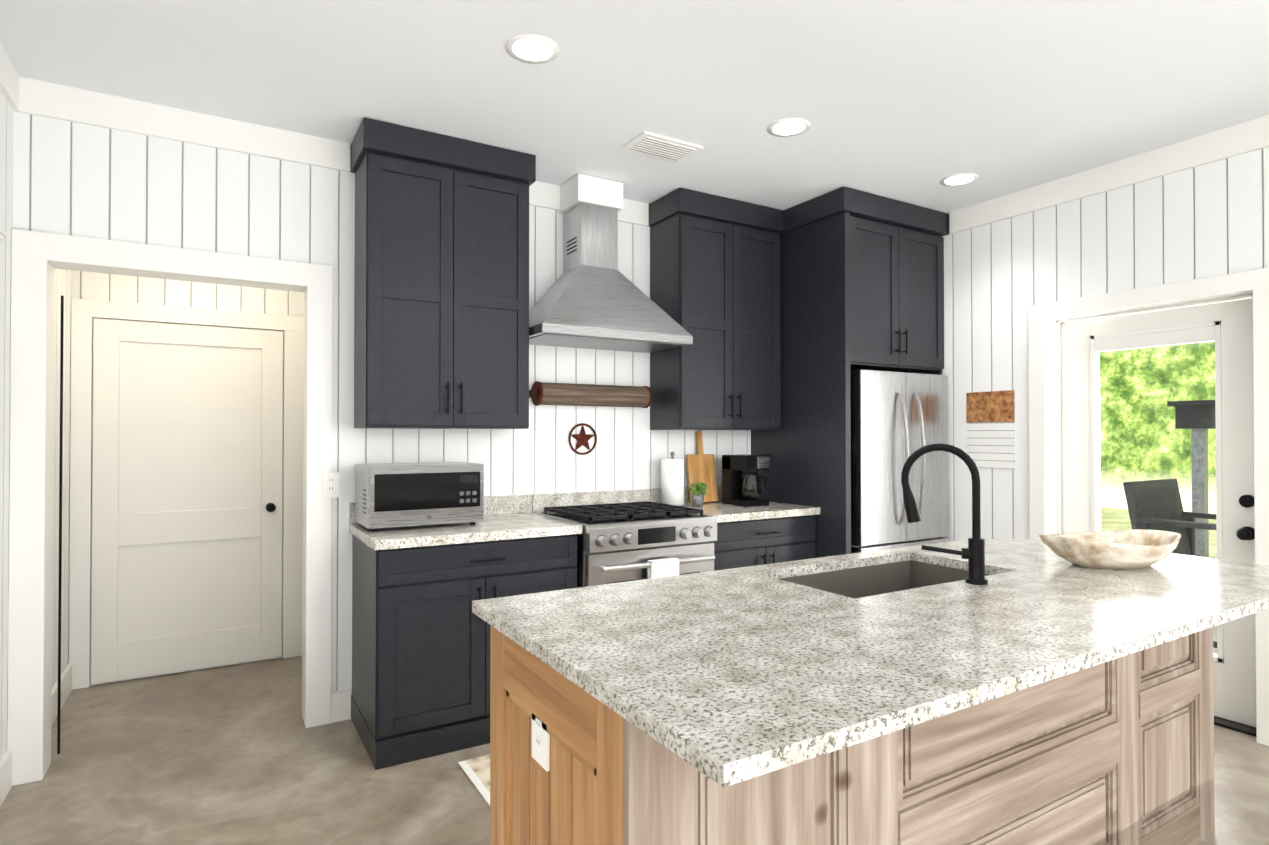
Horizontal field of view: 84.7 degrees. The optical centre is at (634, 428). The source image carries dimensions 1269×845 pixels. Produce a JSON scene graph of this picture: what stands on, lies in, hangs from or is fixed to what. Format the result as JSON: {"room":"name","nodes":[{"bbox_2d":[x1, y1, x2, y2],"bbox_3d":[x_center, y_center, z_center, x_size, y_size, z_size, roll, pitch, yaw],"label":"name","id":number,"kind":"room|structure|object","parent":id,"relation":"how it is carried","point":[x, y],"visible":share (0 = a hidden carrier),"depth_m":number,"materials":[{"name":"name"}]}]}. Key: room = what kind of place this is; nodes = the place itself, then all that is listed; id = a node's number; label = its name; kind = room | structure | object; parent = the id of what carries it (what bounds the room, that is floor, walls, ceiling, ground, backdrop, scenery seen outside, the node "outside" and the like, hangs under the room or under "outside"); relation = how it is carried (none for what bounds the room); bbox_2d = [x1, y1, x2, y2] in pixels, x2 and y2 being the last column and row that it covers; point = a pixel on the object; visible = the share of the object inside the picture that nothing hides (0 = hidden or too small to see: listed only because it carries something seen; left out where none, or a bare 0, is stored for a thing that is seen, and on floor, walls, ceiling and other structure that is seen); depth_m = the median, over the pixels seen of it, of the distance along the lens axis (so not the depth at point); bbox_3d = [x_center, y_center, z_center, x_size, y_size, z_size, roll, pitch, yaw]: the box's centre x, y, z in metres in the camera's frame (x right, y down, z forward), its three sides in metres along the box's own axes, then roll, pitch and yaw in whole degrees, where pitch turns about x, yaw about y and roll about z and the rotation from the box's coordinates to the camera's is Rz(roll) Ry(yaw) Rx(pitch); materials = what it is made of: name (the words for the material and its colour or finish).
{"room":"kitchen","nodes":[
{"label":"kitchen","id":0,"kind":"room"},
{"bbox_2d":[0,91,75,759],"bbox_3d":[-1.190,-0.019,0.525,0.135,2.780,7.430,0,-1,-31],"label":"wall","id":1,"kind":"structure","parent":0,"point":[6,161],"depth_m":2.72,"materials":[{"name":"white paint"}]},
{"bbox_2d":[0,227,7,240],"bbox_3d":[-2.186,-0.625,2.364,0.063,0.116,0.120,0,-1,-31],"label":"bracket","id":2,"kind":"object","parent":1,"relation":"attached to","point":[3,234],"visible":1,"depth_m":2.38,"materials":[{"name":"white wood"}]},
{"bbox_2d":[0,750,12,805],"bbox_3d":[-0.836,1.296,0.042,0.018,0.140,6.260,0,-1,-31],"label":"baseboard","id":3,"kind":"structure","parent":1,"relation":"attached to","point":[6,763],"depth_m":2.63,"materials":[{"name":"white wood"}]},
{"bbox_2d":[0,42,23,112],"bbox_3d":[-0.835,-1.346,0.068,0.020,0.135,6.260,0,-1,-31],"label":"crown molding","id":4,"kind":"structure","parent":1,"relation":"attached to","point":[11,85],"depth_m":2.64,"materials":[{"name":"white wood"}]},
{"bbox_2d":[57,296,63,753],"bbox_3d":[-2.435,0.404,2.951,0.010,1.940,0.010,0,-1,-31],"label":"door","id":5,"kind":"structure","parent":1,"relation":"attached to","point":[60,525],"depth_m":2.95,"materials":[{"name":"black metal"}]},
{"bbox_2d":[51,664,71,725],"bbox_3d":[-2.767,1.327,3.297,0.018,0.140,1.070,0,-1,-31],"label":"baseboard","id":6,"kind":"structure","parent":1,"relation":"attached to","point":[66,677],"depth_m":3.52,"materials":[{"name":"white wood"}]},
{"bbox_2d":[76,271,303,685],"bbox_3d":[-2.587,0.015,4.111,1.390,2.780,0.120,0,-1,-31],"label":"wall","id":7,"kind":"structure","parent":0,"point":[89,285],"depth_m":4.04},
{"bbox_2d":[69,298,303,689],"bbox_3d":[-2.548,0.352,4.043,1.146,2.105,0.030,0,-1,-31],"label":"door frame","id":8,"kind":"structure","parent":7,"relation":"attached to","point":[84,312],"depth_m":3.90,"materials":[{"name":"white wood"}]},
{"bbox_2d":[91,318,282,683],"bbox_3d":[-2.545,0.395,4.008,0.927,1.993,0.090,0,-1,-31],"label":"hall door","id":9,"kind":"structure","parent":7,"relation":"in","point":[187,467],"depth_m":4.01,"materials":[{"name":"white wood"}]},
{"bbox_2d":[13,112,750,694],"bbox_3d":[-0.470,0.014,3.991,4.930,2.780,0.120,0,-1,-31],"label":"wall","id":10,"kind":"structure","parent":0,"point":[79,180],"depth_m":3.35,"materials":[{"name":"white wood"}]},
{"bbox_2d":[7,229,332,785],"bbox_3d":[-1.980,0.307,3.081,1.164,2.175,0.166,0,-1,-31],"label":"door frame","id":11,"kind":"structure","parent":10,"relation":"attached to","point":[38,259],"depth_m":2.83,"materials":[{"name":"white wood"}]},
{"bbox_2d":[24,78,349,171],"bbox_3d":[-1.901,-1.318,3.066,1.210,0.135,0.020,0,-1,-31],"label":"crown molding","id":12,"kind":"structure","parent":10,"relation":"attached to","point":[52,100],"depth_m":3.01,"materials":[{"name":"white wood"}]},
{"bbox_2d":[322,472,339,497],"bbox_3d":[-1.440,0.267,3.303,0.075,0.120,0.008,0,-1,-31],"label":"outlet","id":13,"kind":"object","parent":10,"relation":"attached to","point":[330,484],"visible":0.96,"depth_m":3.30,"materials":[{"name":"white plastic"}]},
{"bbox_2d":[351,118,535,428],"bbox_3d":[-0.935,-0.690,3.431,0.820,1.376,0.366,0,-1,-31],"label":"upper cabinet","id":14,"kind":"object","parent":10,"relation":"attached to","point":[441,312],"visible":1,"depth_m":3.28,"materials":[{"name":"paint"}]},
{"bbox_2d":[568,423,596,454],"bbox_3d":[-0.296,0.059,4.008,0.183,0.183,0.018,0,-1,-31],"label":"wall decor","id":15,"kind":"object","parent":10,"relation":"attached to","point":[582,438],"visible":1,"depth_m":4.00,"materials":[{"name":"brown metal"}]},
{"bbox_2d":[529,181,648,225],"bbox_3d":[-0.298,-1.309,4.025,0.885,0.135,0.020,0,-1,-31],"label":"crown molding","id":16,"kind":"structure","parent":10,"relation":"attached to","point":[541,194],"depth_m":3.93,"materials":[{"name":"white wood"}]},
{"bbox_2d":[529,381,651,407],"bbox_3d":[-0.234,-0.192,3.980,0.740,0.132,0.137,0,-1,-31],"label":"wall decor","id":17,"kind":"object","parent":10,"relation":"attached to","point":[546,393],"visible":1,"depth_m":3.91,"materials":[{"name":"brown wood"}]},
{"bbox_2d":[532,489,649,512],"bbox_3d":[-0.237,0.414,4.039,0.766,0.100,0.022,0,-1,-31],"label":"backsplash","id":18,"kind":"structure","parent":10,"relation":"attached to","point":[540,502],"depth_m":4.01,"materials":[{"name":"stone"}]},
{"bbox_2d":[529,173,692,352],"bbox_3d":[-0.183,-0.919,3.826,0.900,0.910,0.466,0,-1,-31],"label":"range hood","id":19,"kind":"object","parent":10,"relation":"attached to","point":[592,297],"visible":0.96,"depth_m":3.78,"materials":[{"name":"silver metal"}]},
{"bbox_2d":[649,188,782,429],"bbox_3d":[0.509,-0.682,4.295,0.785,1.376,0.366,0,-1,-31],"label":"upper cabinet","id":20,"kind":"object","parent":10,"relation":"attached to","point":[715,276],"visible":1,"depth_m":4.14,"materials":[{"name":"paint"}]},
{"bbox_2d":[0,656,1268,844],"bbox_3d":[0.774,1.415,1.978,5.010,0.060,8.170,0,-1,-31],"label":"floor","id":21,"kind":"structure","parent":0,"point":[238,754],"depth_m":2.75,"materials":[{"name":"concrete"}]},
{"bbox_2d":[351,534,576,769],"bbox_3d":[-0.808,0.949,3.332,0.930,0.896,0.642,0,-1,-31],"label":"base cabinet","id":22,"kind":"object","parent":21,"relation":"on","point":[421,643],"visible":0.75,"depth_m":3.00,"materials":[{"name":"paint"}]},
{"bbox_2d":[349,494,581,549],"bbox_3d":[-0.814,0.428,3.336,0.941,0.141,0.636,0,-1,-31],"label":"countertop","id":23,"kind":"structure","parent":22,"relation":"on","point":[507,517],"depth_m":3.19,"materials":[{"name":"stone"}]},
{"bbox_2d":[355,462,483,530],"bbox_3d":[-1.026,0.312,3.320,0.521,0.289,0.366,0,-1,-31],"label":"microwave","id":24,"kind":"object","parent":23,"relation":"on","point":[389,495],"visible":1,"depth_m":3.16,"materials":[{"name":"silver metal"}]},
{"bbox_2d":[458,755,489,806],"bbox_3d":[0.220,1.390,3.098,1.850,0.008,0.620,0,-1,-31],"label":"rug","id":25,"kind":"object","parent":21,"relation":"on","point":[476,771],"visible":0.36,"depth_m":2.79,"materials":[{"name":"beige fabric"}]},
{"bbox_2d":[535,501,716,587],"bbox_3d":[-0.045,0.915,3.712,0.750,0.972,0.721,0,-1,-31],"label":"range","id":26,"kind":"object","parent":21,"relation":"on","point":[624,542],"visible":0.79,"depth_m":3.45,"materials":[{"name":"silver metal"}]},
{"bbox_2d":[710,515,815,570],"bbox_3d":[0.595,0.957,4.171,0.800,0.896,0.642,0,-1,-31],"label":"base cabinet","id":27,"kind":"object","parent":21,"relation":"on","point":[745,543],"visible":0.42,"depth_m":3.92,"materials":[{"name":"paint"}]},
{"bbox_2d":[650,485,819,522],"bbox_3d":[0.593,0.436,4.178,0.798,0.141,0.636,0,-1,-31],"label":"countertop","id":28,"kind":"structure","parent":27,"relation":"on","point":[719,510],"depth_m":4.04,"materials":[{"name":"stone"}]},
{"bbox_2d":[661,452,684,506],"bbox_3d":[0.227,0.300,4.149,0.150,0.328,0.150,0,-1,-31],"label":"paper towel","id":29,"kind":"object","parent":28,"relation":"on","point":[672,480],"visible":0.88,"depth_m":4.09,"materials":[{"name":"white paper"}]},
{"bbox_2d":[689,482,706,506],"bbox_3d":[0.381,0.392,4.163,0.116,0.144,0.088,0,-1,-31],"label":"plant","id":30,"kind":"object","parent":28,"relation":"on","point":[697,498],"visible":1,"depth_m":4.14,"materials":[{"name":"plant"}]},
{"bbox_2d":[686,431,717,502],"bbox_3d":[0.426,0.238,4.400,0.220,0.451,0.073,0,-1,-31],"label":"cutting board","id":31,"kind":"object","parent":28,"relation":"on","point":[701,467],"visible":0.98,"depth_m":4.39,"materials":[{"name":"brown wood"}]},
{"bbox_2d":[722,454,769,506],"bbox_3d":[0.696,0.313,4.294,0.214,0.304,0.233,0,-1,-31],"label":"coffee maker","id":32,"kind":"object","parent":28,"relation":"on","point":[741,484],"visible":1,"depth_m":4.23,"materials":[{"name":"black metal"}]},
{"bbox_2d":[751,187,948,557],"bbox_3d":[1.379,0.021,4.532,0.954,2.776,0.842,0,-1,-31],"label":"cabinet","id":33,"kind":"object","parent":21,"relation":"on","point":[861,279],"visible":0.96,"depth_m":4.18,"materials":[{"name":"paint"}]},
{"bbox_2d":[490,627,1214,844],"bbox_3d":[0.813,0.937,2.102,2.340,0.898,0.718,0,-1,-31],"label":"kitchen island","id":34,"kind":"object","parent":21,"relation":"on","point":[1035,692],"depth_m":1.69,"materials":[{"name":"wood"}]},
{"bbox_2d":[472,539,1268,790],"bbox_3d":[0.898,0.470,2.007,2.456,0.030,1.064,0,-1,-31],"label":"island countertop","id":35,"kind":"structure","parent":34,"relation":"on","point":[742,675],"depth_m":1.51,"materials":[{"name":"grey stone"}]},
{"bbox_2d":[780,555,987,594],"bbox_3d":[0.809,0.607,2.229,0.784,0.264,0.434,0,-1,-31],"label":"sink","id":36,"kind":"object","parent":35,"relation":"in","point":[885,574],"depth_m":2.48,"materials":[{"name":"grey metal"}]},
{"bbox_2d":[901,443,987,584],"bbox_3d":[0.930,0.249,2.098,0.240,0.411,0.060,0,-1,29],"label":"faucet","id":37,"kind":"object","parent":35,"relation":"on","point":[973,553],"visible":1,"depth_m":2.05,"materials":[{"name":"black metal"}]},
{"bbox_2d":[1039,529,1180,568],"bbox_3d":[1.609,0.405,2.348,0.454,0.104,0.322,0,-1,-31],"label":"dough bowl","id":38,"kind":"object","parent":35,"relation":"on","point":[1127,549],"visible":1,"depth_m":2.26,"materials":[{"name":"beige wood"}]},
{"bbox_2d":[850,369,947,553],"bbox_3d":[1.451,0.536,4.490,0.795,1.745,0.868,0,-1,-31],"label":"fridge","id":39,"kind":"object","parent":21,"relation":"on","point":[898,419],"visible":0.38,"depth_m":4.12,"materials":[{"name":"silver metal"}]},
{"bbox_2d":[0,0,1268,213],"bbox_3d":[0.774,-1.425,2.005,5.010,0.060,8.170,0,-1,-31],"label":"ceiling","id":40,"kind":"structure","parent":0,"point":[914,102],"depth_m":2.74,"materials":[{"name":"white paint"}]},
{"bbox_2d":[506,34,559,63],"bbox_3d":[-0.373,-1.388,2.547,0.196,0.004,0.196,0,-1,-31],"label":"recessed light","id":41,"kind":"object","parent":40,"relation":"in","point":[532,49],"visible":1,"depth_m":2.54,"materials":[{"name":"white plastic"}]},
{"bbox_2d":[623,131,703,161],"bbox_3d":[0.141,-1.374,3.402,0.340,0.015,0.200,0,-1,-31],"label":"ceiling vent","id":42,"kind":"object","parent":40,"relation":"in","point":[656,145],"visible":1,"depth_m":3.38,"materials":[{"name":"white metal"}]},
{"bbox_2d":[767,118,810,136],"bbox_3d":[0.708,-1.382,3.194,0.196,0.004,0.196,0,-1,-31],"label":"recessed light","id":43,"kind":"object","parent":40,"relation":"in","point":[788,127],"visible":1,"depth_m":3.19,"materials":[{"name":"white plastic"}]},
{"bbox_2d":[940,173,978,185],"bbox_3d":[1.794,-1.376,3.844,0.196,0.004,0.196,0,-1,-31],"label":"recessed light","id":44,"kind":"object","parent":40,"relation":"in","point":[959,179],"visible":1,"depth_m":3.83,"materials":[{"name":"white plastic"}]},
{"bbox_2d":[942,147,1268,540],"bbox_3d":[3.266,-0.001,2.510,0.200,2.780,6.260,0,-1,-31],"label":"wall","id":45,"kind":"structure","parent":0,"point":[1197,222],"depth_m":3.90,"materials":[{"name":"white wood"}]},
{"bbox_2d":[966,390,1014,468],"bbox_3d":[2.139,0.005,4.189,0.006,0.460,0.300,0,-1,-31],"label":"calendar","id":46,"kind":"object","parent":45,"relation":"attached to","point":[990,445],"visible":1,"depth_m":4.18,"materials":[{"name":"white paper"}]},
{"bbox_2d":[950,115,1268,233],"bbox_3d":[3.393,-1.327,2.097,0.020,0.135,5.400,0,-1,-31],"label":"crown molding","id":47,"kind":"structure","parent":45,"relation":"attached to","point":[1252,135],"depth_m":3.56,"materials":[{"name":"white wood"}]},
{"bbox_2d":[1028,267,1268,745],"bbox_3d":[2.634,0.346,3.559,0.244,2.106,1.092,0,-1,-31],"label":"door frame","id":48,"kind":"structure","parent":45,"relation":"attached to","point":[1045,320],"depth_m":3.50,"materials":[{"name":"white painted wood"}]},
{"bbox_2d":[1061,298,1255,726],"bbox_3d":[2.650,0.390,3.568,0.132,1.988,0.900,0,-1,-31],"label":"exterior door","id":49,"kind":"structure","parent":45,"relation":"in","point":[1227,327],"depth_m":3.34,"materials":[{"name":"white"}]},
{"label":"outside","id":50,"kind":"structure","parent":0,"visible":0},
{"bbox_2d":[1101,507,1216,653],"bbox_3d":[7.090,1.518,7.663,11.670,0.120,22.000,0,-1,-31],"label":"ground","id":51,"kind":"structure","parent":50,"point":[1116,517],"depth_m":10.98,"materials":[{"name":"green plant"}]},
{"bbox_2d":[1123,479,1216,647],"bbox_3d":[3.311,0.866,3.965,0.640,1.115,0.686,0,-1,-31],"label":"chair","id":52,"kind":"object","parent":51,"relation":"on","point":[1169,509],"depth_m":4.18,"materials":[{"name":"wicker"}]},
{"bbox_2d":[1167,400,1215,556],"bbox_3d":[4.503,0.608,5.540,0.300,1.660,0.320,0,-1,-31],"label":"post","id":53,"kind":"object","parent":51,"relation":"on","point":[1197,426],"depth_m":5.51,"materials":[{"name":"painted wood"},{"name":"zinc"}]},
{"bbox_2d":[1065,297,1252,513],"bbox_3d":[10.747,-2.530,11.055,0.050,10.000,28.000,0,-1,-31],"label":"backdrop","id":54,"kind":"structure","parent":50,"point":[1155,439],"depth_m":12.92,"materials":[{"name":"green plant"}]}
]}

